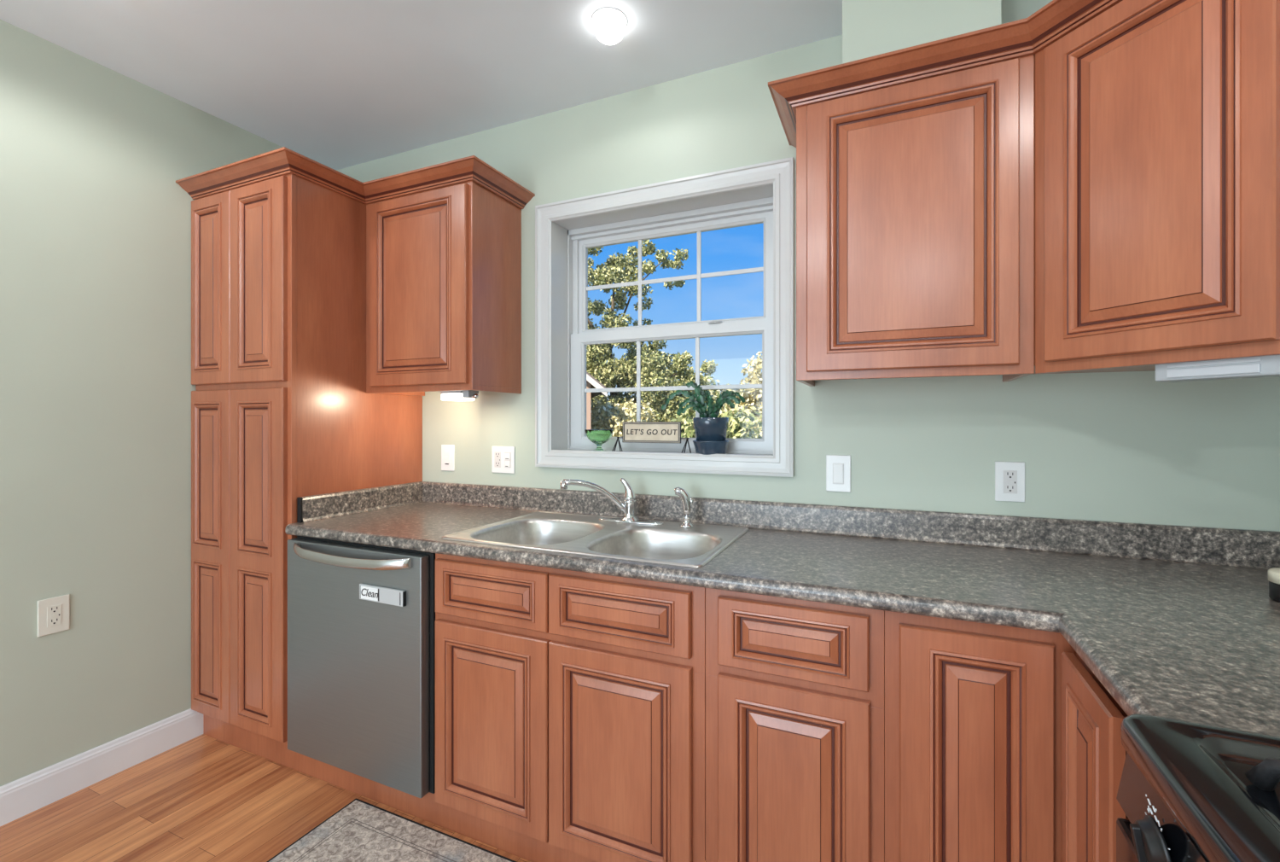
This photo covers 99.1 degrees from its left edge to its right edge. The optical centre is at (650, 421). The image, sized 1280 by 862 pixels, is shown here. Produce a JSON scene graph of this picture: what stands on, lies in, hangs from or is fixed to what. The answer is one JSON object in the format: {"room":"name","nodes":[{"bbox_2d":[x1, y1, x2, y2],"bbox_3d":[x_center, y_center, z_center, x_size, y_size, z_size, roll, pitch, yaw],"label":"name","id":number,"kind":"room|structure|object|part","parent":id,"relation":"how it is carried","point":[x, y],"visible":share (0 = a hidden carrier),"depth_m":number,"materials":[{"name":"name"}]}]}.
{"room":"kitchen","nodes":[
{"label":"kitchen","id":0,"kind":"room"},
{"bbox_2d":[0,19,283,786],"bbox_3d":[-2.605,0.002,0.718,0.150,2.571,5.000,0,0,24],"label":"wall","id":1,"kind":"structure","parent":0,"point":[96,386],"depth_m":1.94,"materials":[{"name":"green paint"}]},
{"bbox_2d":[37,593,69,637],"bbox_3d":[-2.023,0.658,1.852,0.008,0.122,0.078,0,0,24],"label":"electrical outlet","id":2,"kind":"object","parent":1,"relation":"attached to","point":[53,613],"visible":1,"depth_m":1.85,"materials":[{"name":"white plastic"}]},
{"bbox_2d":[0,708,203,826],"bbox_3d":[-2.669,1.227,0.368,0.014,0.121,4.108,0,0,24],"label":"baseboard","id":3,"kind":"structure","parent":1,"relation":"attached to","point":[22,796],"depth_m":1.94,"materials":[{"name":"white wood"}]},
{"bbox_2d":[203,714,597,861],"bbox_3d":[-0.588,1.235,1.469,2.943,0.104,0.461,0,0,24],"label":"toe kick","id":4,"kind":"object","parent":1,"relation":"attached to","point":[525,846],"depth_m":1.80,"materials":[{"name":"brown wood"}]},
{"bbox_2d":[0,733,530,861],"bbox_3d":[-0.915,1.312,-0.021,3.840,0.050,5.000,0,0,24],"label":"floor","id":5,"kind":"structure","parent":0,"point":[204,798],"depth_m":1.79,"materials":[{"name":"brown wood"}]},
{"bbox_2d":[175,146,422,744],"bbox_3d":[-1.446,0.115,2.349,0.668,2.144,0.680,0,0,24],"label":"pantry cabinet","id":6,"kind":"object","parent":5,"relation":"on","point":[282,411],"visible":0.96,"depth_m":2.10,"materials":[{"name":"brown wood"}]},
{"bbox_3d":[-1.745,0.524,2.170,0.259,1.295,0.024,0,0,24],"label":"door","id":7,"kind":"part","parent":6,"relation":"part of","materials":[{"name":"brown wood"}]},
{"bbox_3d":[-1.745,-0.522,2.170,0.259,0.748,0.024,0,0,24],"label":"door","id":8,"kind":"part","parent":6,"relation":"part of","materials":[{"name":"brown wood"}]},
{"bbox_3d":[-1.479,0.524,2.054,0.313,1.295,0.024,0,0,24],"label":"door","id":9,"kind":"part","parent":6,"relation":"part of","materials":[{"name":"brown wood"}]},
{"bbox_3d":[-1.479,-0.522,2.054,0.313,0.748,0.024,0,0,24],"label":"door","id":10,"kind":"part","parent":6,"relation":"part of","materials":[{"name":"brown wood"}]},
{"bbox_3d":[-1.507,-0.931,2.212,0.668,0.052,0.379,0,0,24],"label":"crown molding","id":11,"kind":"part","parent":6,"relation":"part of","materials":[{"name":"brown wood"}]},
{"bbox_2d":[296,481,422,523],"bbox_3d":[-1.174,0.327,2.267,0.030,0.092,0.570,0,0,24],"label":"backsplash","id":12,"kind":"structure","parent":6,"relation":"attached to","point":[318,507],"depth_m":2.21,"materials":[{"name":"stone"}]},
{"bbox_2d":[287,535,435,797],"bbox_3d":[-0.891,0.800,2.089,0.660,0.762,0.655,0,0,24],"label":"dishwasher","id":13,"kind":"object","parent":5,"relation":"on","point":[361,673],"visible":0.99,"depth_m":1.81,"materials":[{"name":"grey metal"}]},
{"bbox_3d":[-1.011,0.453,1.808,0.554,0.050,0.044,0,0,24],"label":"handle","id":14,"kind":"part","parent":13,"relation":"part of","materials":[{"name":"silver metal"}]},
{"bbox_2d":[359,583,406,606],"bbox_3d":[-0.868,0.561,1.763,0.200,0.050,0.011,0,0,24],"label":"magnet","id":15,"kind":"object","parent":13,"relation":"attached to","point":[374,593],"visible":1,"depth_m":1.76,"materials":[{"name":"silver metal"}]},
{"bbox_3d":[-0.917,0.561,1.780,0.079,0.040,0.001,0,0,24],"label":"word plate","id":16,"kind":"part","parent":15,"relation":"part of","materials":[{"name":"white plastic"}]},
{"bbox_2d":[267,797,517,861],"bbox_3d":[-0.360,1.282,1.168,1.715,0.008,0.742,0,0,24],"label":"kitchen rug","id":17,"kind":"object","parent":5,"relation":"on","point":[361,830],"visible":1,"depth_m":1.66,"materials":[{"name":"grey fabric"}]},
{"bbox_2d":[435,552,705,861],"bbox_3d":[-0.159,0.804,1.813,0.896,0.781,0.614,0,0,24],"label":"base cabinet","id":18,"kind":"object","parent":5,"relation":"on","point":[570,706],"visible":0.84,"depth_m":1.51,"materials":[{"name":"brown wood"}]},
{"bbox_3d":[-0.482,0.516,1.633,0.419,0.167,0.024,0,0,24],"label":"drawer","id":19,"kind":"part","parent":18,"relation":"part of","materials":[{"name":"brown wood"}]},
{"bbox_3d":[-0.482,0.909,1.633,0.419,0.570,0.024,0,0,24],"label":"door","id":20,"kind":"part","parent":18,"relation":"part of","materials":[{"name":"brown wood"}]},
{"bbox_3d":[-0.092,0.516,1.462,0.422,0.167,0.024,0,0,24],"label":"drawer","id":21,"kind":"part","parent":18,"relation":"part of","materials":[{"name":"brown wood"}]},
{"bbox_3d":[-0.091,0.909,1.462,0.424,0.570,0.024,0,0,24],"label":"door","id":22,"kind":"part","parent":18,"relation":"part of","materials":[{"name":"brown wood"}]},
{"bbox_2d":[705,587,884,861],"bbox_3d":[0.442,0.804,1.551,0.414,0.781,0.614,0,0,24],"label":"base cabinet","id":23,"kind":"object","parent":5,"relation":"on","point":[795,688],"visible":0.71,"depth_m":1.27,"materials":[{"name":"brown wood"}]},
{"bbox_3d":[0.326,0.516,1.280,0.346,0.167,0.024,0,0,24],"label":"drawer","id":24,"kind":"part","parent":23,"relation":"part of","materials":[{"name":"brown wood"}]},
{"bbox_3d":[0.327,0.909,1.279,0.348,0.570,0.024,0,0,24],"label":"door","id":25,"kind":"part","parent":23,"relation":"part of","materials":[{"name":"brown wood"}]},
{"bbox_2d":[884,610,1128,861],"bbox_3d":[0.984,0.804,1.091,0.946,0.781,1.024,0,0,24],"label":"base cabinet","id":26,"kind":"object","parent":5,"relation":"on","point":[1003,744],"visible":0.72,"depth_m":1.11,"materials":[{"name":"brown wood"}]},
{"bbox_2d":[285,481,1279,736],"bbox_3d":[0.073,0.346,1.492,2.936,0.131,1.034,0,0,24],"label":"countertop","id":27,"kind":"structure","parent":26,"relation":"on","point":[1176,622],"depth_m":1.38,"materials":[{"name":"stone"}]},
{"bbox_2d":[441,511,749,567],"bbox_3d":[-0.163,0.457,1.812,0.876,0.180,0.548,0,0,24],"label":"sink","id":28,"kind":"object","parent":27,"relation":"in","point":[668,543],"visible":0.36,"depth_m":1.86,"materials":[{"name":"metal"}]},
{"bbox_2d":[560,477,663,524],"bbox_3d":[-0.137,0.289,2.008,0.370,0.162,0.126,0,0,-1],"label":"kitchen faucet","id":29,"kind":"object","parent":28,"relation":"on","point":[628,508],"visible":1,"depth_m":1.99,"materials":[{"name":"silver metal"}]},
{"bbox_3d":[-0.194,0.276,1.982,0.243,0.137,0.024,0,0,-13],"label":"spout","id":30,"kind":"part","parent":29,"relation":"part of","materials":[{"name":"silver metal"}]},
{"bbox_3d":[-0.083,0.251,2.012,0.061,0.085,0.043,0,0,24],"label":"lever handle","id":31,"kind":"part","parent":29,"relation":"part of","materials":[{"name":"silver metal"}]},
{"bbox_3d":[-0.074,0.366,2.009,0.264,0.008,0.060,0,0,24],"label":"deck plate","id":32,"kind":"part","parent":29,"relation":"part of","materials":[{"name":"silver metal"}]},
{"bbox_2d":[674,486,694,527],"bbox_3d":[0.120,0.300,1.923,0.071,0.140,0.053,0,0,24],"label":"sprayer","id":33,"kind":"object","parent":28,"relation":"on","point":[687,501],"visible":1,"depth_m":1.91,"materials":[{"name":"silver metal"}]},
{"bbox_2d":[1268,567,1279,602],"bbox_3d":[1.336,0.342,1.122,0.088,0.062,0.088,0,0,24],"label":"canister","id":34,"kind":"object","parent":27,"relation":"on","point":[1273,573],"visible":1,"depth_m":1.13,"materials":[{"name":"ceramic"}]},
{"bbox_3d":[1.336,0.323,1.122,0.088,0.024,0.088,0,0,24],"label":"lid","id":35,"kind":"part","parent":34,"relation":"part of","materials":[{"name":"beige plastic"}]},
{"bbox_3d":[0.668,0.818,1.130,0.278,0.753,0.024,0,0,24],"label":"door","id":36,"kind":"part","parent":26,"relation":"part of","materials":[{"name":"brown wood"}]},
{"bbox_3d":[0.744,0.818,0.929,0.024,0.753,0.252,0,0,24],"label":"door","id":37,"kind":"part","parent":26,"relation":"part of","materials":[{"name":"brown wood"}]},
{"bbox_2d":[1116,713,1279,861],"bbox_3d":[0.723,0.787,0.223,0.693,0.900,0.762,0,0,24],"label":"gas range","id":38,"kind":"object","parent":5,"relation":"on","point":[1188,791],"visible":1,"depth_m":0.57,"materials":[{"name":"black metal"}]},
{"bbox_2d":[1116,817,1138,861],"bbox_3d":[0.723,0.820,0.223,0.693,0.835,0.762,0,0,24],"label":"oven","id":39,"kind":"object","parent":38,"relation":"in","point":[1126,829],"depth_m":0.66,"materials":[{"name":"black metal"}]},
{"bbox_3d":[0.535,0.455,0.587,0.023,0.054,0.054,-11,-4,23],"label":"knob","id":40,"kind":"part","parent":38,"relation":"part of","materials":[{"name":"black plastic"}]},
{"bbox_3d":[0.456,0.447,0.340,0.036,0.088,0.754,0,0,24],"label":"control panel","id":41,"kind":"part","parent":38,"relation":"part of","materials":[{"name":"black metal"}]},
{"bbox_2d":[0,0,842,169],"bbox_3d":[-0.915,-1.334,-0.021,3.840,0.100,5.000,0,0,24],"label":"ceiling","id":42,"kind":"structure","parent":0,"point":[338,84],"depth_m":1.90,"materials":[{"name":"paint"}]},
{"bbox_2d":[591,6,627,45],"bbox_3d":[-0.131,-1.252,1.749,0.116,0.062,0.116,0,0,24],"label":"ceiling light","id":43,"kind":"object","parent":42,"relation":"attached to","point":[608,28],"visible":1,"depth_m":1.72,"materials":[{"name":"white glass"}]},
{"bbox_3d":[-0.131,-1.252,1.749,0.095,0.061,0.095,0,0,24],"label":"bulb","id":44,"kind":"part","parent":43,"relation":"part of","materials":[{"name":"white glass"}]},
{"bbox_2d":[336,0,1279,531],"bbox_3d":[0.046,0.002,2.179,3.540,2.571,0.200,0,0,24],"label":"wall","id":45,"kind":"structure","parent":0,"point":[1124,446],"depth_m":1.78,"materials":[{"name":"green paint"}]},
{"bbox_2d":[441,444,454,471],"bbox_3d":[-0.923,0.166,2.488,0.078,0.118,0.009,0,0,24],"label":"switch","id":46,"kind":"object","parent":45,"relation":"attached to","point":[447,450],"visible":1,"depth_m":2.48,"materials":[{"name":"white plastic"}]},
{"bbox_2d":[362,155,535,395],"bbox_3d":[-0.851,-0.537,2.259,0.633,0.840,0.369,0,0,24],"label":"upper cabinet","id":47,"kind":"object","parent":45,"relation":"attached to","point":[444,240],"visible":0.99,"depth_m":2.14,"materials":[{"name":"brown wood"}]},
{"bbox_3d":[-0.921,-0.518,2.149,0.504,0.751,0.024,0,0,24],"label":"door","id":48,"kind":"part","parent":47,"relation":"part of","materials":[{"name":"brown wood"}]},
{"bbox_3d":[-0.851,-0.931,2.259,0.633,0.052,0.369,0,0,24],"label":"crown molding","id":49,"kind":"part","parent":47,"relation":"part of","materials":[{"name":"brown wood"}]},
{"bbox_2d":[440,389,478,401],"bbox_3d":[-0.739,-0.110,2.190,0.172,0.054,0.108,0,0,24],"label":"light","id":50,"kind":"object","parent":47,"relation":"attached to","point":[469,395],"visible":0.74,"depth_m":2.15,"materials":[{"name":"grey plastic"}]},
{"bbox_3d":[-0.686,-0.099,2.133,0.030,0.018,0.018,0,0,24],"label":"knob","id":51,"kind":"part","parent":50,"relation":"part of","materials":[{"name":"silver metal"}]},
{"bbox_2d":[491,446,514,473],"bbox_3d":[-0.638,0.166,2.362,0.120,0.116,0.010,0,0,24],"label":"double wall plate","id":52,"kind":"object","parent":45,"relation":"attached to","point":[503,457],"visible":1,"depth_m":2.36,"materials":[{"name":"white plastic"}]},
{"bbox_2d":[535,157,794,477],"bbox_3d":[0.046,-0.355,2.167,1.055,1.088,0.222,0,0,24],"label":"window","id":53,"kind":"structure","parent":45,"relation":"in","point":[760,193],"depth_m":2.17,"materials":[{"name":"grey paint"}]},
{"bbox_2d":[584,429,613,450],"bbox_3d":[-0.207,0.079,2.219,0.115,0.090,0.115,0,0,-44],"label":"glass dish","id":54,"kind":"object","parent":53,"relation":"on","point":[598,437],"visible":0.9,"depth_m":2.18,"materials":[{"name":"green glass"}]},
{"bbox_2d":[611,421,691,453],"bbox_3d":[0.006,0.063,2.125,0.334,0.122,0.058,0,0,24],"label":"sign","id":55,"kind":"object","parent":53,"relation":"on","point":[632,432],"visible":1,"depth_m":2.11,"materials":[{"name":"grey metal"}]},
{"bbox_3d":[0.003,0.043,2.118,0.245,0.082,0.008,0,0,24],"label":"sign frame","id":56,"kind":"part","parent":55,"relation":"part of","materials":[{"name":"beige wood"}]},
{"bbox_3d":[0.049,0.132,2.172,0.914,0.015,0.210,0,0,24],"label":"sill","id":57,"kind":"part","parent":53,"relation":"part of","materials":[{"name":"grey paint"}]},
{"bbox_3d":[0.075,-0.354,2.231,0.914,0.956,0.082,0,0,24],"label":"frame","id":58,"kind":"part","parent":53,"relation":"part of","materials":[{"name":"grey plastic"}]},
{"bbox_3d":[0.070,-0.134,2.217,0.900,0.493,0.030,0,0,24],"label":"sash","id":59,"kind":"part","parent":53,"relation":"part of","materials":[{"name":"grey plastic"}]},
{"bbox_2d":[584,337,762,421],"bbox_3d":[0.070,-0.133,2.219,0.774,0.399,0.008,0,0,24],"label":"grille","id":60,"kind":"object","parent":53,"relation":"attached to","point":[622,340],"depth_m":2.26,"materials":[{"name":"grey plastic"}]},
{"bbox_2d":[586,231,763,325],"bbox_3d":[0.077,-0.584,2.252,0.784,0.363,0.008,0,0,24],"label":"grille","id":61,"kind":"object","parent":53,"relation":"attached to","point":[640,237],"depth_m":2.26,"materials":[{"name":"grey plastic"}]},
{"bbox_3d":[0.093,-0.582,2.244,0.880,0.428,0.030,0,0,24],"label":"sash","id":62,"kind":"part","parent":53,"relation":"part of","materials":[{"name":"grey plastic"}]},
{"bbox_2d":[661,380,744,454],"bbox_3d":[0.197,-0.014,2.053,0.319,0.277,0.136,0,0,24],"label":"potted plant","id":63,"kind":"object","parent":53,"relation":"on","point":[711,430],"visible":1,"depth_m":2.01,"materials":[{"name":"green plant"}]},
{"bbox_3d":[0.124,-0.060,2.068,0.173,0.119,0.022,0,0,24],"label":"stem","id":64,"kind":"part","parent":63,"relation":"part of","materials":[{"name":"green plant"}]},
{"bbox_3d":[0.155,-0.044,2.071,0.116,0.087,0.005,0,0,24],"label":"stem","id":65,"kind":"part","parent":63,"relation":"part of","materials":[{"name":"green plant"}]},
{"bbox_3d":[0.163,-0.035,2.046,0.091,0.069,0.008,0,0,7],"label":"stem","id":66,"kind":"part","parent":63,"relation":"part of","materials":[{"name":"green plant"}]},
{"bbox_3d":[0.174,-0.077,2.047,0.081,0.152,0.022,0,0,24],"label":"stem","id":67,"kind":"part","parent":63,"relation":"part of","materials":[{"name":"green plant"}]},
{"bbox_3d":[0.179,-0.057,2.072,0.102,0.114,0.016,0,0,24],"label":"stem","id":68,"kind":"part","parent":63,"relation":"part of","materials":[{"name":"green plant"}]},
{"bbox_3d":[0.184,-0.036,2.026,0.056,0.071,0.016,0,0,-22],"label":"stem","id":69,"kind":"part","parent":63,"relation":"part of","materials":[{"name":"green plant"}]},
{"bbox_3d":[0.196,-0.070,2.053,0.047,0.138,0.004,0,0,24],"label":"stem","id":70,"kind":"part","parent":63,"relation":"part of","materials":[{"name":"green plant"}]},
{"bbox_3d":[0.222,-0.059,2.080,0.015,0.118,0.063,0,0,-22],"label":"stem","id":71,"kind":"part","parent":63,"relation":"part of","materials":[{"name":"green plant"}]},
{"bbox_3d":[0.225,-0.059,2.046,0.034,0.116,0.007,0,0,35],"label":"stem","id":72,"kind":"part","parent":63,"relation":"part of","materials":[{"name":"green plant"}]},
{"bbox_3d":[0.222,-0.045,2.032,0.011,0.089,0.030,0,0,-38],"label":"stem","id":73,"kind":"part","parent":63,"relation":"part of","materials":[{"name":"green plant"}]},
{"bbox_3d":[0.227,0.051,2.040,0.134,0.131,0.134,0,0,24],"label":"pot","id":74,"kind":"part","parent":63,"relation":"part of","materials":[{"name":"blue ceramic"}]},
{"bbox_3d":[0.233,-0.036,2.003,0.019,0.071,0.046,0,0,-2],"label":"stem","id":75,"kind":"part","parent":63,"relation":"part of","materials":[{"name":"green plant"}]},
{"bbox_3d":[0.263,-0.057,2.008,0.089,0.114,0.022,0,0,24],"label":"stem","id":76,"kind":"part","parent":63,"relation":"part of","materials":[{"name":"green plant"}]},
{"bbox_3d":[0.266,-0.043,2.001,0.100,0.085,0.028,0,0,24],"label":"stem","id":77,"kind":"part","parent":63,"relation":"part of","materials":[{"name":"green plant"}]},
{"bbox_3d":[0.282,-0.051,2.016,0.108,0.102,0.007,0,0,24],"label":"stem","id":78,"kind":"part","parent":63,"relation":"part of","materials":[{"name":"green plant"}]},
{"bbox_3d":[0.292,-0.056,2.022,0.119,0.111,0.016,0,0,24],"label":"stem","id":79,"kind":"part","parent":63,"relation":"part of","materials":[{"name":"green plant"}]},
{"bbox_2d":[826,454,850,492],"bbox_3d":[0.624,0.173,1.810,0.078,0.122,0.013,0,0,24],"label":"light switch","id":80,"kind":"object","parent":45,"relation":"attached to","point":[838,467],"visible":1,"depth_m":1.81,"materials":[{"name":"white plastic"}]},
{"bbox_2d":[420,481,1279,569],"bbox_3d":[0.274,0.327,1.952,2.936,0.092,0.030,0,0,24],"label":"backsplash","id":81,"kind":"structure","parent":45,"relation":"attached to","point":[1243,548],"depth_m":1.69,"materials":[{"name":"stone"}]},
{"bbox_2d":[768,17,1034,386],"bbox_3d":[0.700,-0.537,1.582,0.642,0.840,0.369,0,0,24],"label":"upper cabinet","id":82,"kind":"object","parent":45,"relation":"attached to","point":[915,165],"visible":0.99,"depth_m":1.43,"materials":[{"name":"brown wood"}]},
{"bbox_3d":[0.700,-0.931,1.582,0.642,0.052,0.369,0,0,24],"label":"crown molding","id":83,"kind":"part","parent":82,"relation":"part of","materials":[{"name":"brown wood"}]},
{"bbox_3d":[0.678,-0.519,1.451,0.510,0.756,0.024,0,0,24],"label":"door","id":84,"kind":"part","parent":82,"relation":"part of","materials":[{"name":"brown wood"}]},
{"bbox_2d":[994,461,1024,502],"bbox_3d":[1.067,0.179,1.619,0.076,0.118,0.008,0,0,24],"label":"electrical outlet","id":85,"kind":"object","parent":45,"relation":"attached to","point":[1009,476],"visible":1,"depth_m":1.62,"materials":[{"name":"white plastic"}]},
{"bbox_2d":[1026,0,1279,374],"bbox_3d":[1.199,-0.537,1.196,0.638,0.840,0.677,0,0,24],"label":"upper cabinet","id":86,"kind":"object","parent":45,"relation":"attached to","point":[1157,122],"visible":0.9,"depth_m":1.10,"materials":[{"name":"brown wood"}]},
{"bbox_3d":[1.094,-0.931,1.005,0.209,0.052,0.714,0,0,-40],"label":"crown molding","id":87,"kind":"part","parent":86,"relation":"part of","materials":[{"name":"brown wood"}]},
{"bbox_2d":[1155,354,1279,382],"bbox_3d":[1.115,-0.110,1.053,0.066,0.054,0.205,0,0,-21],"label":"light","id":88,"kind":"object","parent":86,"relation":"attached to","point":[1264,366],"visible":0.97,"depth_m":1.04,"materials":[{"name":"grey plastic"}]},
{"bbox_2d":[842,0,1000,63],"bbox_3d":[0.774,-1.101,1.594,0.382,0.364,0.290,0,0,24],"label":"chase","id":89,"kind":"structure","parent":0,"point":[869,27],"depth_m":1.47,"materials":[{"name":"green paint"}]},
{"label":"outside","id":90,"kind":"structure","parent":0,"visible":0},
{"bbox_3d":[18.828,2.537,43.108,120.000,0.100,89.750,0,0,24],"label":"ground","id":91,"kind":"structure","parent":90,"visible":0},
{"bbox_2d":[586,371,606,429],"bbox_3d":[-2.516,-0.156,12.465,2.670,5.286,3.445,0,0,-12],"label":"neighbor house","id":92,"kind":"structure","parent":91,"relation":"on","point":[591,382],"depth_m":11.26,"materials":[{"name":"beige"}]},
{"bbox_2d":[590,397,656,436],"bbox_3d":[-0.790,0.983,12.477,2.508,3.029,2.109,0,0,24],"label":"shrub","id":93,"kind":"object","parent":91,"relation":"on","point":[604,418],"visible":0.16,"depth_m":11.95,"materials":[{"name":"green plant"}]},
{"bbox_2d":[586,239,727,427],"bbox_3d":[-0.327,-1.369,15.627,5.296,7.727,3.636,0,0,24],"label":"oak tree","id":94,"kind":"object","parent":91,"relation":"on","point":[622,372],"visible":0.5,"depth_m":14.85,"materials":[{"name":"green plant"}]},
{"bbox_2d":[640,371,720,407],"bbox_3d":[1.847,-0.227,28.545,4.728,5.439,3.485,0,0,24],"label":"tree","id":95,"kind":"object","parent":91,"relation":"on","point":[708,379],"visible":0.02,"depth_m":27.21,"materials":[{"name":"green plant"}]},
{"bbox_2d":[659,380,748,413],"bbox_3d":[2.580,0.311,23.379,5.038,4.365,3.362,0,0,24],"label":"tree","id":96,"kind":"object","parent":91,"relation":"on","point":[683,383],"visible":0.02,"depth_m":23.32,"materials":[{"name":"green plant"}]},
{"bbox_2d":[670,405,762,438],"bbox_3d":[0.940,1.077,8.751,2.157,2.836,2.247,0,0,-17],"label":"shrub","id":97,"kind":"object","parent":91,"relation":"on","point":[738,427],"visible":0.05,"depth_m":8.49,"materials":[{"name":"green plant"}]},
{"bbox_2d":[709,351,762,436],"bbox_3d":[4.329,0.116,17.682,5.063,4.754,3.433,0,0,21],"label":"tree","id":98,"kind":"object","parent":91,"relation":"on","point":[753,396],"visible":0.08,"depth_m":17.46,"materials":[{"name":"green plant"}]}
]}

